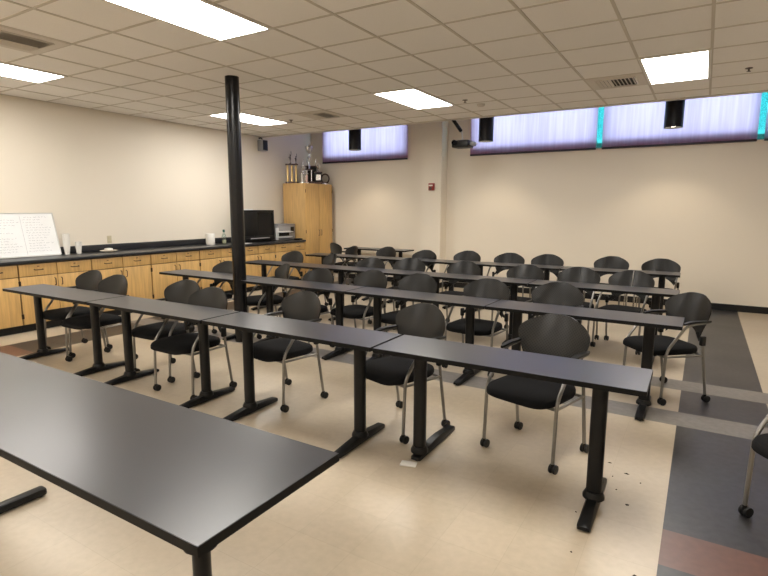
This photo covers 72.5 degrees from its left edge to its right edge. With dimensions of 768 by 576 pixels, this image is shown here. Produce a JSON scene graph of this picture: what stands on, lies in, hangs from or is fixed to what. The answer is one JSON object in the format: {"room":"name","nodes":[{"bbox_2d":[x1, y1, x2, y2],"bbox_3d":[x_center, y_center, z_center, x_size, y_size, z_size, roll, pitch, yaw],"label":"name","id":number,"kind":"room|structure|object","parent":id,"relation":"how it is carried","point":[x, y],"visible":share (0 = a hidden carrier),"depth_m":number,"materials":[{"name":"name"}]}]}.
{"room":"classroom","nodes":[
{"label":"classroom","id":0,"kind":"room"},
{"bbox_2d":[0,94,310,246],"bbox_3d":[-4.781,-1.433,7.321,0.150,3.750,12.188,5,10,31],"label":"wall","id":1,"kind":"structure","parent":0,"point":[100,175],"depth_m":8.30,"materials":[{"name":"beige paint"}]},
{"bbox_2d":[107,236,111,242],"bbox_3d":[-4.266,-0.755,8.131,0.010,0.116,0.072,5,10,31],"label":"wall outlet","id":2,"kind":"object","parent":1,"relation":"attached to","point":[109,238],"visible":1,"depth_m":8.13,"materials":[{"name":"beige plastic"}]},
{"bbox_2d":[60,237,230,253],"bbox_3d":[-3.909,-0.720,8.720,0.019,0.100,6.429,5,10,31],"label":"backsplash","id":3,"kind":"structure","parent":1,"relation":"attached to","point":[121,246],"depth_m":8.62,"materials":[{"name":"black stone"}]},
{"bbox_2d":[257,137,267,151],"bbox_3d":[-2.471,-2.918,10.621,0.176,0.273,0.160,5,10,31],"label":"wall speaker","id":4,"kind":"object","parent":1,"relation":"attached to","point":[262,144],"visible":1,"depth_m":10.56,"materials":[{"name":"grey plastic"}]},
{"bbox_2d":[263,140,267,149],"bbox_3d":[-2.400,-2.885,10.582,0.008,0.190,0.130,5,10,31],"label":"grille","id":5,"kind":"object","parent":4,"relation":"attached to","point":[265,142],"depth_m":10.58,"materials":[{"name":"black plastic"}]},
{"bbox_2d":[262,90,767,137],"bbox_3d":[1.826,-3.042,8.062,10.127,0.746,0.090,5,10,31],"label":"trim","id":6,"kind":"structure","parent":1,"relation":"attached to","point":[759,91],"depth_m":7.74,"materials":[{"name":"beige paint"}]},
{"bbox_2d":[0,277,767,575],"bbox_3d":[-0.459,0.875,4.866,10.327,0.050,12.138,5,10,31],"label":"floor","id":7,"kind":"structure","parent":0,"point":[467,508],"depth_m":3.05,"materials":[{"name":"beige tile"}]},
{"bbox_2d":[0,265,22,336],"bbox_3d":[-5.038,0.175,6.308,0.706,0.871,0.914,5,10,31],"label":"base cabinet","id":8,"kind":"object","parent":7,"relation":"on","point":[11,316],"visible":1,"depth_m":6.43,"materials":[{"name":"brown wood"}]},
{"bbox_2d":[0,237,305,265],"bbox_3d":[-3.618,-0.674,8.548,0.700,0.138,6.429,5,10,31],"label":"countertop","id":9,"kind":"structure","parent":8,"relation":"on","point":[138,248],"depth_m":8.19,"materials":[{"name":"black stone"}]},
{"bbox_2d":[0,213,61,258],"bbox_3d":[-4.934,-0.685,6.842,0.172,0.584,1.250,5,10,31],"label":"whiteboard","id":10,"kind":"object","parent":9,"relation":"on","point":[21,234],"visible":1,"depth_m":7.05,"materials":[{"name":"plastic"}]},
{"bbox_2d":[62,234,69,254],"bbox_3d":[-4.502,-0.623,7.422,0.092,0.292,0.092,5,10,31],"label":"cup stack","id":11,"kind":"object","parent":9,"relation":"on","point":[66,239],"visible":1,"depth_m":7.39,"materials":[{"name":"white plastic"}]},
{"bbox_2d":[63,246,69,254],"bbox_3d":[-4.502,-0.540,7.435,0.092,0.124,0.092,5,10,31],"label":"foam cup","id":12,"kind":"object","parent":11,"relation":"on","point":[66,248],"depth_m":7.41,"materials":[{"name":"white"}]},
{"bbox_2d":[75,241,81,253],"bbox_3d":[-4.417,-0.585,7.569,0.092,0.172,0.092,5,10,31],"label":"cup stack","id":13,"kind":"object","parent":9,"relation":"on","point":[78,245],"visible":1,"depth_m":7.54,"materials":[{"name":"white plastic"}]},
{"bbox_2d":[75,245,81,253],"bbox_3d":[-4.417,-0.561,7.572,0.092,0.124,0.092,5,10,31],"label":"foam cup","id":14,"kind":"object","parent":13,"relation":"on","point":[78,247],"depth_m":7.55,"materials":[{"name":"white plastic"}]},
{"bbox_2d":[205,233,214,244],"bbox_3d":[-3.147,-0.885,9.483,0.160,0.200,0.160,5,10,31],"label":"paper towel roll","id":15,"kind":"object","parent":9,"relation":"on","point":[210,237],"visible":0.99,"depth_m":9.42,"materials":[{"name":"white paper"}]},
{"bbox_2d":[244,210,274,242],"bbox_3d":[-2.579,-1.231,10.371,0.346,0.620,0.800,5,10,31],"label":"television","id":16,"kind":"object","parent":9,"relation":"on","point":[258,224],"visible":0.82,"depth_m":10.27,"materials":[{"name":"black plastic"}]},
{"bbox_2d":[273,223,294,240],"bbox_3d":[-2.153,-1.179,10.987,0.470,0.335,0.590,5,10,31],"label":"printer","id":17,"kind":"object","parent":9,"relation":"on","point":[282,231],"visible":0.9,"depth_m":10.86,"materials":[{"name":"grey plastic"}]},
{"bbox_2d":[17,259,90,332],"bbox_3d":[-4.563,0.059,7.082,0.706,0.871,0.914,5,10,31],"label":"base cabinet","id":18,"kind":"object","parent":7,"relation":"on","point":[58,273],"visible":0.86,"depth_m":6.78,"materials":[{"name":"brown wood"}]},
{"bbox_2d":[2,284,125,375],"bbox_3d":[-3.226,0.403,5.295,1.493,0.737,0.570,5,10,30],"label":"table","id":19,"kind":"object","parent":7,"relation":"on","point":[73,295],"visible":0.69,"depth_m":5.15,"materials":[{"name":"grey laminate"}]},
{"bbox_2d":[43,270,112,357],"bbox_3d":[-3.410,0.264,5.756,0.540,0.872,0.570,5,10,31],"label":"chair","id":20,"kind":"object","parent":7,"relation":"on","point":[89,280],"visible":0.66,"depth_m":5.80,"materials":[{"name":"black plastic"}]},
{"bbox_2d":[61,274,137,361],"bbox_3d":[-2.941,0.325,5.370,0.540,0.872,0.570,5,10,31],"label":"chair","id":21,"kind":"object","parent":7,"relation":"on","point":[114,284],"visible":0.52,"depth_m":5.38,"materials":[{"name":"black plastic"}]},
{"bbox_2d":[90,254,153,314],"bbox_3d":[-4.088,-0.057,7.857,0.706,0.871,0.914,5,10,31],"label":"base cabinet","id":22,"kind":"object","parent":7,"relation":"on","point":[137,269],"visible":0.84,"depth_m":7.77,"materials":[{"name":"brown wood"}]},
{"bbox_2d":[86,296,238,407],"bbox_3d":[-1.926,0.522,4.536,1.493,0.737,0.570,5,10,30],"label":"table","id":23,"kind":"object","parent":7,"relation":"on","point":[125,304],"visible":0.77,"depth_m":4.39,"materials":[{"name":"black laminate"}]},
{"bbox_2d":[132,280,199,382],"bbox_3d":[-2.056,0.387,4.979,0.540,0.872,0.570,5,10,29],"label":"chair","id":24,"kind":"object","parent":7,"relation":"on","point":[180,291],"visible":0.55,"depth_m":4.98,"materials":[{"name":"black plastic"}]},
{"bbox_2d":[0,352,338,575],"bbox_3d":[-1.452,0.864,2.294,2.672,0.737,0.596,5,10,31],"label":"table","id":25,"kind":"object","parent":7,"relation":"on","point":[191,479],"visible":1,"depth_m":1.78,"materials":[{"name":"grey laminate"}]},
{"bbox_2d":[150,250,201,298],"bbox_3d":[-3.612,-0.172,8.631,0.706,0.871,0.914,5,10,31],"label":"base cabinet","id":26,"kind":"object","parent":7,"relation":"on","point":[160,262],"visible":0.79,"depth_m":8.31,"materials":[{"name":"brown wood"}]},
{"bbox_2d":[150,287,236,399],"bbox_3d":[-1.660,0.459,4.513,0.540,0.872,0.570,6,10,32],"label":"chair","id":27,"kind":"object","parent":7,"relation":"on","point":[187,343],"visible":0.68,"depth_m":4.51,"materials":[{"name":"black plastic"}]},
{"bbox_2d":[159,269,260,340],"bbox_3d":[-2.218,0.191,6.719,1.493,0.737,0.570,5,10,31],"label":"table","id":28,"kind":"object","parent":7,"relation":"on","point":[185,274],"visible":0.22,"depth_m":6.64,"materials":[{"name":"black laminate"}]},
{"bbox_2d":[198,248,232,294],"bbox_3d":[-3.137,-0.288,9.406,0.706,0.871,0.914,5,10,31],"label":"base cabinet","id":29,"kind":"object","parent":7,"relation":"on","point":[208,258],"visible":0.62,"depth_m":9.05,"materials":[{"name":"brown wood"}]},
{"bbox_2d":[197,261,233,333],"bbox_3d":[-2.232,0.102,6.856,0.540,0.872,0.570,6,11,36],"label":"chair","id":30,"kind":"object","parent":7,"relation":"on","point":[226,266],"visible":0.37,"depth_m":7.01,"materials":[{"name":"black plastic"}]},
{"bbox_2d":[225,75,247,341],"bbox_3d":[-1.699,-0.859,6.051,0.154,3.016,0.154,5,10,31],"label":"pillar","id":31,"kind":"structure","parent":7,"relation":"on","point":[232,94],"depth_m":5.96,"materials":[{"name":"black metal"}]},
{"bbox_2d":[245,244,275,291],"bbox_3d":[-2.662,-0.404,10.180,0.706,0.871,0.914,5,10,31],"label":"base cabinet","id":32,"kind":"object","parent":7,"relation":"on","point":[259,252],"visible":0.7,"depth_m":9.99,"materials":[{"name":"brown wood"}]},
{"bbox_2d":[247,264,289,338],"bbox_3d":[-1.468,0.143,6.602,0.570,0.872,0.540,-5,10,-28],"label":"chair","id":33,"kind":"object","parent":7,"relation":"on","point":[282,271],"visible":0.57,"depth_m":6.54,"materials":[{"name":"black plastic"}]},
{"bbox_2d":[267,251,303,291],"bbox_3d":[-1.627,-0.153,8.547,0.540,0.872,0.570,6,11,36],"label":"chair","id":34,"kind":"object","parent":7,"relation":"on","point":[293,256],"visible":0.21,"depth_m":8.64,"materials":[{"name":"black plastic"}]},
{"bbox_2d":[246,260,331,310],"bbox_3d":[-1.490,-0.012,8.073,1.493,0.737,0.570,5,10,31],"label":"table","id":35,"kind":"object","parent":7,"relation":"on","point":[263,263],"visible":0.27,"depth_m":8.02,"materials":[{"name":"black laminate"}]},
{"bbox_2d":[274,242,305,279],"bbox_3d":[-2.186,-0.520,10.954,0.706,0.871,0.914,5,10,31],"label":"base cabinet","id":36,"kind":"object","parent":7,"relation":"on","point":[280,249],"visible":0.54,"depth_m":10.79,"materials":[{"name":"brown wood"}]},
{"bbox_2d":[253,291,328,412],"bbox_3d":[-0.829,0.490,4.321,0.540,0.872,0.570,8,12,42],"label":"chair","id":37,"kind":"object","parent":7,"relation":"on","point":[302,305],"visible":0.66,"depth_m":4.31,"materials":[{"name":"black plastic"}]},
{"bbox_2d":[201,312,401,457],"bbox_3d":[-0.626,0.642,3.778,1.493,0.737,0.570,5,10,30],"label":"table","id":38,"kind":"object","parent":7,"relation":"on","point":[360,340],"visible":0.86,"depth_m":3.62,"materials":[{"name":"black laminate"}]},
{"bbox_2d":[241,277,364,359],"bbox_3d":[-0.939,0.313,5.939,1.493,0.737,0.570,5,10,31],"label":"table","id":39,"kind":"object","parent":7,"relation":"on","point":[339,289],"visible":0.6,"depth_m":5.74,"materials":[{"name":"black laminate"}]},
{"bbox_2d":[278,268,333,350],"bbox_3d":[-0.892,0.231,6.029,0.540,0.872,0.570,7,11,39],"label":"chair","id":40,"kind":"object","parent":7,"relation":"on","point":[323,275],"visible":0.32,"depth_m":6.11,"materials":[{"name":"black plastic"}]},
{"bbox_2d":[283,183,332,272],"bbox_3d":[-1.691,-1.243,11.637,0.736,2.099,0.930,5,10,31],"label":"tall cabinet","id":41,"kind":"object","parent":7,"relation":"on","point":[308,206],"visible":0.77,"depth_m":11.24,"materials":[{"name":"brown wood"}]},
{"bbox_2d":[285,154,298,182],"bbox_3d":[-1.984,-2.592,11.253,0.280,0.680,0.140,-1,9,-10],"label":"trophy","id":42,"kind":"object","parent":41,"relation":"on","point":[289,164],"visible":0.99,"depth_m":11.24,"materials":[{"name":"gold metal"}]},
{"bbox_2d":[301,159,308,182],"bbox_3d":[-1.701,-2.501,11.211,0.170,0.515,0.154,-1,9,-10],"label":"trophy","id":43,"kind":"object","parent":41,"relation":"on","point":[302,167],"visible":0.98,"depth_m":11.20,"materials":[{"name":"silver metal"}]},
{"bbox_2d":[305,145,313,182],"bbox_3d":[-1.636,-2.717,11.423,0.180,0.878,0.278,-1,9,-10],"label":"trophy","id":44,"kind":"object","parent":41,"relation":"on","point":[308,148],"visible":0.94,"depth_m":11.38,"materials":[{"name":"silver metal"}]},
{"bbox_2d":[304,160,317,181],"bbox_3d":[-1.623,-2.617,11.714,0.340,0.595,0.150,-1,9,-10],"label":"trophy","id":45,"kind":"object","parent":41,"relation":"on","point":[314,168],"visible":0.59,"depth_m":11.68,"materials":[{"name":"black metal"}]},
{"bbox_2d":[314,164,322,183],"bbox_3d":[-1.440,-2.489,11.455,0.180,0.420,0.172,-1,9,-10],"label":"trophy","id":46,"kind":"object","parent":41,"relation":"on","point":[318,175],"visible":0.98,"depth_m":11.41,"materials":[{"name":"black wood"}]},
{"bbox_2d":[322,173,329,183],"bbox_3d":[-1.309,-2.427,11.644,0.202,0.241,0.070,-1,9,-10],"label":"trophy","id":47,"kind":"object","parent":41,"relation":"on","point":[324,173],"visible":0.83,"depth_m":11.63,"materials":[{"name":"black"}]},
{"bbox_2d":[301,253,336,305],"bbox_3d":[-1.024,-0.091,8.155,0.570,0.872,0.540,-4,10,-26],"label":"chair","id":48,"kind":"object","parent":7,"relation":"on","point":[330,259],"visible":0.22,"depth_m":8.28,"materials":[{"name":"black plastic"}]},
{"bbox_2d":[330,243,356,284],"bbox_3d":[-0.816,-0.493,10.809,0.570,0.872,0.540,4,9,21],"label":"chair","id":49,"kind":"object","parent":7,"relation":"on","point":[335,248],"visible":0.42,"depth_m":10.84,"materials":[{"name":"black plastic"}]},
{"bbox_2d":[330,246,357,284],"bbox_3d":[-0.785,-0.352,9.882,0.570,0.872,0.540,-5,10,-28],"label":"chair","id":50,"kind":"object","parent":7,"relation":"on","point":[353,250],"visible":0.38,"depth_m":9.96,"materials":[{"name":"black plastic"}]},
{"bbox_2d":[305,253,385,300],"bbox_3d":[-0.695,-0.220,9.463,1.493,0.737,0.570,5,10,29],"label":"table","id":51,"kind":"object","parent":7,"relation":"on","point":[322,255],"visible":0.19,"depth_m":9.40,"materials":[{"name":"black laminate"}]},
{"bbox_2d":[329,270,387,346],"bbox_3d":[-0.280,0.252,5.908,0.540,0.872,0.570,8,11,41],"label":"chair","id":52,"kind":"object","parent":7,"relation":"on","point":[369,278],"visible":0.51,"depth_m":5.94,"materials":[{"name":"black plastic"}]},
{"bbox_2d":[343,257,385,323],"bbox_3d":[-0.302,0.021,7.428,0.540,0.872,0.570,6,10,32],"label":"chair","id":53,"kind":"object","parent":7,"relation":"on","point":[371,262],"visible":0.33,"depth_m":7.58,"materials":[{"name":"black plastic"}]},
{"bbox_2d":[319,265,423,329],"bbox_3d":[-0.203,0.108,7.307,1.493,0.737,0.570,5,10,31],"label":"table","id":54,"kind":"object","parent":7,"relation":"on","point":[341,269],"visible":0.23,"depth_m":7.25,"materials":[{"name":"black laminate"}]},
{"bbox_2d":[344,247,413,282],"bbox_3d":[-0.122,-0.462,11.072,1.493,0.737,0.570,5,10,31],"label":"table","id":55,"kind":"object","parent":7,"relation":"on","point":[400,251],"visible":0.2,"depth_m":10.88,"materials":[{"name":"black laminate"}]},
{"bbox_2d":[376,247,395,268],"bbox_3d":[-0.096,-0.312,9.630,0.570,0.872,0.540,-8,12,-44],"label":"chair","id":56,"kind":"object","parent":7,"relation":"on","point":[386,251],"visible":0.26,"depth_m":9.75,"materials":[{"name":"black plastic"}]},
{"bbox_2d":[381,258,425,312],"bbox_3d":[0.271,0.033,7.366,0.540,0.872,0.570,5,10,28],"label":"chair","id":57,"kind":"object","parent":7,"relation":"on","point":[412,264],"visible":0.29,"depth_m":7.54,"materials":[{"name":"black plastic"}]},
{"bbox_2d":[366,303,449,443],"bbox_3d":[0.121,0.575,3.786,0.570,0.872,0.540,-7,11,-40],"label":"chair","id":58,"kind":"object","parent":7,"relation":"on","point":[426,320],"visible":0.65,"depth_m":3.78,"materials":[{"name":"black plastic"}]},
{"bbox_2d":[381,273,436,324],"bbox_3d":[0.243,0.305,5.568,0.540,0.872,0.570,7,11,39],"label":"chair","id":59,"kind":"object","parent":7,"relation":"on","point":[419,282],"visible":0.29,"depth_m":5.69,"materials":[{"name":"black plastic"}]},
{"bbox_2d":[400,460,417,466],"bbox_3d":[0.153,1.092,3.252,0.100,0.008,0.060,3,9,16],"label":"folded paper","id":60,"kind":"object","parent":7,"relation":"on","point":[403,462],"visible":1,"depth_m":3.25,"materials":[{"name":"white paper"}]},
{"bbox_2d":[397,250,436,302],"bbox_3d":[0.569,-0.193,8.859,0.540,0.872,0.570,7,11,39],"label":"chair","id":61,"kind":"object","parent":7,"relation":"on","point":[425,254],"visible":0.32,"depth_m":8.96,"materials":[{"name":"black plastic"}]},
{"bbox_2d":[379,257,459,308],"bbox_3d":[0.617,-0.106,8.739,1.493,0.737,0.570,5,10,29],"label":"table","id":62,"kind":"object","parent":7,"relation":"on","point":[394,259],"visible":0.29,"depth_m":8.56,"materials":[{"name":"black laminate"}]},
{"bbox_2d":[345,287,499,385],"bbox_3d":[0.339,0.436,5.158,1.493,0.737,0.570,5,10,31],"label":"table","id":63,"kind":"object","parent":7,"relation":"on","point":[470,303],"visible":0.67,"depth_m":4.97,"materials":[{"name":"black laminate"}]},
{"bbox_2d":[439,261,480,321],"bbox_3d":[0.964,0.096,6.962,0.540,0.872,0.570,6,11,36],"label":"chair","id":64,"kind":"object","parent":7,"relation":"on","point":[461,267],"visible":0.34,"depth_m":7.11,"materials":[{"name":"black plastic"}]},
{"bbox_2d":[442,250,480,291],"bbox_3d":[1.290,-0.172,8.736,0.540,0.872,0.570,6,11,36],"label":"chair","id":65,"kind":"object","parent":7,"relation":"on","point":[467,255],"visible":0.26,"depth_m":8.87,"materials":[{"name":"black plastic"}]},
{"bbox_2d":[442,278,509,376],"bbox_3d":[0.921,0.367,5.176,0.540,0.872,0.570,6,11,36],"label":"chair","id":66,"kind":"object","parent":7,"relation":"on","point":[490,288],"visible":0.55,"depth_m":5.20,"materials":[{"name":"black plastic"}]},
{"bbox_2d":[421,272,535,342],"bbox_3d":[1.084,0.229,6.540,1.493,0.737,0.570,5,10,31],"label":"table","id":67,"kind":"object","parent":7,"relation":"on","point":[514,282],"visible":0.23,"depth_m":6.32,"materials":[{"name":"black laminate"}]},
{"bbox_2d":[487,253,524,296],"bbox_3d":[1.918,-0.107,8.322,0.540,0.872,0.570,5,10,31],"label":"chair","id":68,"kind":"object","parent":7,"relation":"on","point":[516,258],"visible":0.27,"depth_m":8.49,"materials":[{"name":"black plastic"}]},
{"bbox_2d":[373,335,652,531],"bbox_3d":[0.732,0.747,3.115,1.493,0.737,0.795,5,10,30],"label":"table","id":69,"kind":"object","parent":7,"relation":"on","point":[602,378],"visible":1,"depth_m":2.82,"materials":[{"name":"black laminate"}]},
{"bbox_2d":[491,264,544,327],"bbox_3d":[1.677,0.160,6.559,0.540,0.872,0.570,7,11,39],"label":"chair","id":70,"kind":"object","parent":7,"relation":"on","point":[524,271],"visible":0.26,"depth_m":6.68,"materials":[{"name":"black plastic"}]},
{"bbox_2d":[472,261,563,315],"bbox_3d":[1.929,0.008,8.015,1.493,0.737,0.570,5,10,29],"label":"table","id":71,"kind":"object","parent":7,"relation":"on","point":[546,268],"visible":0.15,"depth_m":7.84,"materials":[{"name":"black laminate"}]},
{"bbox_2d":[480,314,589,474],"bbox_3d":[0.982,0.638,3.385,0.570,0.872,0.540,-8,12,-43],"label":"chair","id":72,"kind":"object","parent":7,"relation":"on","point":[560,335],"visible":0.85,"depth_m":3.39,"materials":[{"name":"black plastic"}]},
{"bbox_2d":[522,254,563,297],"bbox_3d":[2.455,-0.069,8.084,0.540,0.872,0.570,6,10,32],"label":"chair","id":73,"kind":"object","parent":7,"relation":"on","point":[545,259],"visible":0.25,"depth_m":8.22,"materials":[{"name":"black plastic"}]},
{"bbox_2d":[525,282,583,323],"bbox_3d":[1.540,0.406,4.927,0.540,0.872,0.570,7,11,39],"label":"chair","id":74,"kind":"object","parent":7,"relation":"on","point":[554,293],"visible":0.3,"depth_m":5.07,"materials":[{"name":"black plastic"}]},
{"bbox_2d":[557,267,600,345],"bbox_3d":[2.263,0.203,6.281,0.540,0.872,0.570,6,11,36],"label":"chair","id":75,"kind":"object","parent":7,"relation":"on","point":[574,274],"visible":0.41,"depth_m":6.38,"materials":[{"name":"black plastic"}]},
{"bbox_2d":[485,300,684,420],"bbox_3d":[1.618,0.558,4.377,1.493,0.737,0.570,5,10,31],"label":"table","id":76,"kind":"object","parent":7,"relation":"on","point":[650,322],"visible":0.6,"depth_m":4.13,"materials":[{"name":"black laminate"}]},
{"bbox_2d":[528,280,679,364],"bbox_3d":[2.372,0.349,5.773,1.493,0.737,0.570,5,10,31],"label":"table","id":77,"kind":"object","parent":7,"relation":"on","point":[656,293],"visible":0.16,"depth_m":5.52,"materials":[{"name":"black laminate"}]},
{"bbox_2d":[570,462,640,575],"bbox_3d":[1.226,1.167,2.789,0.337,0.005,1.061,5,10,31],"label":"debris","id":78,"kind":"object","parent":7,"relation":"on","point":[608,462],"visible":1,"depth_m":2.81,"materials":[{"name":"brown"}]},
{"bbox_2d":[583,256,628,305],"bbox_3d":[3.300,-0.020,7.778,0.540,0.872,0.570,7,11,39],"label":"chair","id":79,"kind":"object","parent":7,"relation":"on","point":[611,262],"visible":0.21,"depth_m":7.91,"materials":[{"name":"black plastic"}]},
{"bbox_2d":[560,266,679,319],"bbox_3d":[3.241,0.122,7.291,1.493,0.737,0.570,5,10,29],"label":"table","id":80,"kind":"object","parent":7,"relation":"on","point":[662,275],"visible":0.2,"depth_m":7.02,"materials":[{"name":"black laminate"}]},
{"bbox_2d":[590,270,654,354],"bbox_3d":[2.726,0.254,5.959,0.540,0.872,0.570,8,12,43],"label":"chair","id":81,"kind":"object","parent":7,"relation":"on","point":[635,278],"visible":0.65,"depth_m":6.04,"materials":[{"name":"black plastic"}]},
{"bbox_2d":[632,258,680,306],"bbox_3d":[3.860,0.037,7.412,0.540,0.872,0.570,7,11,37],"label":"chair","id":82,"kind":"object","parent":7,"relation":"on","point":[659,264],"visible":0.3,"depth_m":7.53,"materials":[{"name":"black plastic"}]},
{"bbox_2d":[623,292,711,405],"bbox_3d":[2.396,0.479,4.465,0.570,0.872,0.540,-1,9,-11],"label":"chair","id":83,"kind":"object","parent":7,"relation":"on","point":[696,308],"visible":0.86,"depth_m":4.37,"materials":[{"name":"black plastic"}]},
{"bbox_2d":[738,414,767,517],"bbox_3d":[2.117,0.783,2.457,0.570,0.872,0.540,-2,9,-14],"label":"chair","id":84,"kind":"object","parent":7,"relation":"on","point":[759,443],"visible":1,"depth_m":2.66,"materials":[{"name":"black plastic"}]},
{"bbox_2d":[0,0,767,136],"bbox_3d":[-0.865,-2.045,3.731,10.127,0.030,10.337,5,10,31],"label":"ceiling","id":85,"kind":"structure","parent":0,"point":[399,15],"depth_m":4.99,"materials":[{"name":"tile"}]},
{"bbox_2d":[0,62,67,83],"bbox_3d":[-4.082,-2.293,5.446,0.610,0.010,1.219,5,10,31],"label":"recessed light","id":86,"kind":"object","parent":85,"relation":"in","point":[6,70],"visible":1,"depth_m":5.71,"materials":[{"name":"white plastic"}]},
{"bbox_2d":[0,26,69,53],"bbox_3d":[-3.197,-2.151,4.564,0.586,0.022,0.586,5,10,31],"label":"ceiling vent","id":87,"kind":"object","parent":85,"relation":"in","point":[9,38],"visible":1,"depth_m":4.58,"materials":[{"name":"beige metal"}]},
{"bbox_2d":[102,0,272,41],"bbox_3d":[-1.476,-2.048,3.884,0.610,0.010,1.219,5,10,31],"label":"recessed light","id":88,"kind":"object","parent":85,"relation":"in","point":[202,17],"visible":1,"depth_m":3.97,"materials":[{"name":"white plastic"}]},
{"bbox_2d":[208,112,287,125],"bbox_3d":[-2.183,-2.756,8.539,0.610,0.010,1.219,5,10,31],"label":"recessed light","id":89,"kind":"object","parent":85,"relation":"in","point":[247,118],"visible":0.76,"depth_m":8.56,"materials":[{"name":"white plastic"}]},
{"bbox_2d":[295,110,346,119],"bbox_3d":[-0.983,-2.690,8.172,0.586,0.022,0.586,5,10,31],"label":"ceiling vent","id":90,"kind":"object","parent":85,"relation":"in","point":[318,115],"visible":1,"depth_m":8.11,"materials":[{"name":"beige metal"}]},
{"bbox_2d":[0,0,767,136],"bbox_3d":[-0.865,-2.028,3.734,10.127,0.007,10.337,5,10,31],"label":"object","id":91,"kind":"structure","parent":85,"relation":"attached to","point":[713,3],"depth_m":5.16,"materials":[{"name":"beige metal"}]},
{"bbox_2d":[372,88,454,109],"bbox_3d":[0.422,-2.510,6.976,0.610,0.010,1.219,5,10,31],"label":"recessed light","id":92,"kind":"object","parent":85,"relation":"in","point":[414,98],"visible":1,"depth_m":6.89,"materials":[{"name":"white plastic"}]},
{"bbox_2d":[451,120,476,148],"bbox_3d":[1.318,-2.572,8.686,0.360,0.463,0.386,5,10,31],"label":"projector","id":93,"kind":"object","parent":85,"relation":"hanging from","point":[458,144],"visible":1,"depth_m":8.67,"materials":[{"name":"black plastic"}]},
{"bbox_2d":[585,73,647,89],"bbox_3d":[2.665,-2.347,5.984,0.586,0.022,0.586,5,10,31],"label":"ceiling vent","id":94,"kind":"object","parent":85,"relation":"in","point":[633,79],"visible":1,"depth_m":5.95,"materials":[{"name":"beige metal"}]},
{"bbox_2d":[638,49,711,84],"bbox_3d":[3.027,-2.265,5.413,0.610,0.010,1.219,5,10,31],"label":"recessed light","id":95,"kind":"object","parent":85,"relation":"in","point":[695,65],"visible":1,"depth_m":5.34,"materials":[{"name":"white plastic"}]},
{"bbox_2d":[311,119,767,306],"bbox_3d":[2.709,-1.774,9.733,10.127,3.750,0.250,5,10,31],"label":"wall","id":96,"kind":"structure","parent":0,"point":[702,208],"depth_m":9.11,"materials":[{"name":"beige paint"}]},
{"bbox_2d":[322,125,407,163],"bbox_3d":[-0.446,-3.245,11.251,2.203,1.035,0.084,5,10,31],"label":"roller shade","id":97,"kind":"object","parent":96,"relation":"attached to","point":[390,142],"visible":0.59,"depth_m":11.17,"materials":[{"name":"white fabric"}]},
{"bbox_2d":[428,183,434,189],"bbox_3d":[0.931,-1.989,10.282,0.124,0.140,0.058,5,10,31],"label":"fire alarm","id":98,"kind":"object","parent":96,"relation":"attached to","point":[431,186],"visible":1,"depth_m":10.26,"materials":[{"name":"red plastic"}]},
{"bbox_2d":[420,121,447,282],"bbox_3d":[0.997,-1.888,10.454,0.438,3.750,0.279,5,10,31],"label":"column","id":99,"kind":"structure","parent":96,"relation":"attached to","point":[434,153],"depth_m":10.33,"materials":[{"name":"beige paint"}]},
{"bbox_2d":[470,107,598,155],"bbox_3d":[2.635,-2.955,9.403,2.283,1.035,0.084,5,10,31],"label":"roller shade","id":100,"kind":"object","parent":96,"relation":"attached to","point":[566,130],"visible":0.61,"depth_m":9.32,"materials":[{"name":"white fabric"}]},
{"bbox_2d":[344,273,767,313],"bbox_3d":[2.894,0.094,9.577,9.350,0.105,0.294,5,10,31],"label":"baseboard","id":101,"kind":"structure","parent":96,"relation":"attached to","point":[715,306],"depth_m":8.80,"materials":[{"name":"black rubber"}]},
{"bbox_2d":[596,92,767,147],"bbox_3d":[4.268,-2.819,8.602,5.810,0.954,0.140,5,10,31],"label":"window","id":102,"kind":"structure","parent":96,"relation":"in","point":[764,100],"depth_m":7.78,"materials":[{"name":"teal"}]},
{"bbox_2d":[602,93,761,148],"bbox_3d":[4.604,-2.770,8.223,2.158,1.035,0.084,5,10,31],"label":"roller shade","id":103,"kind":"object","parent":102,"relation":"attached to","point":[732,118],"visible":0.54,"depth_m":8.14,"materials":[{"name":"white fabric"}]},
{"bbox_2d":[764,108,767,140],"bbox_3d":[6.147,-2.624,7.298,1.298,1.035,0.084,5,10,31],"label":"roller shade","id":104,"kind":"object","parent":102,"relation":"attached to","point":[766,126],"visible":1,"depth_m":7.66,"materials":[{"name":"white fabric"}]},
{"bbox_3d":[2.274,-3.569,8.726,10.327,0.100,1.951,5,10,31],"label":"ceiling","id":105,"kind":"structure","parent":0,"visible":0},
{"bbox_2d":[349,129,360,150],"bbox_3d":[-0.578,-3.262,10.389,0.250,1.025,0.250,5,10,31],"label":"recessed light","id":106,"kind":"object","parent":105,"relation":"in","point":[354,135],"visible":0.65,"depth_m":10.34,"materials":[{"name":"black"}]},
{"bbox_2d":[479,117,493,142],"bbox_3d":[1.766,-3.041,8.984,0.250,1.025,0.250,5,10,31],"label":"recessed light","id":107,"kind":"object","parent":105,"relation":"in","point":[486,125],"visible":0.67,"depth_m":8.93,"materials":[{"name":"black metal"}]},
{"bbox_2d":[663,100,684,128],"bbox_3d":[4.200,-2.822,7.522,0.250,1.005,0.250,5,10,31],"label":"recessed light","id":108,"kind":"object","parent":105,"relation":"in","point":[674,110],"visible":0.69,"depth_m":7.48,"materials":[{"name":"black"}]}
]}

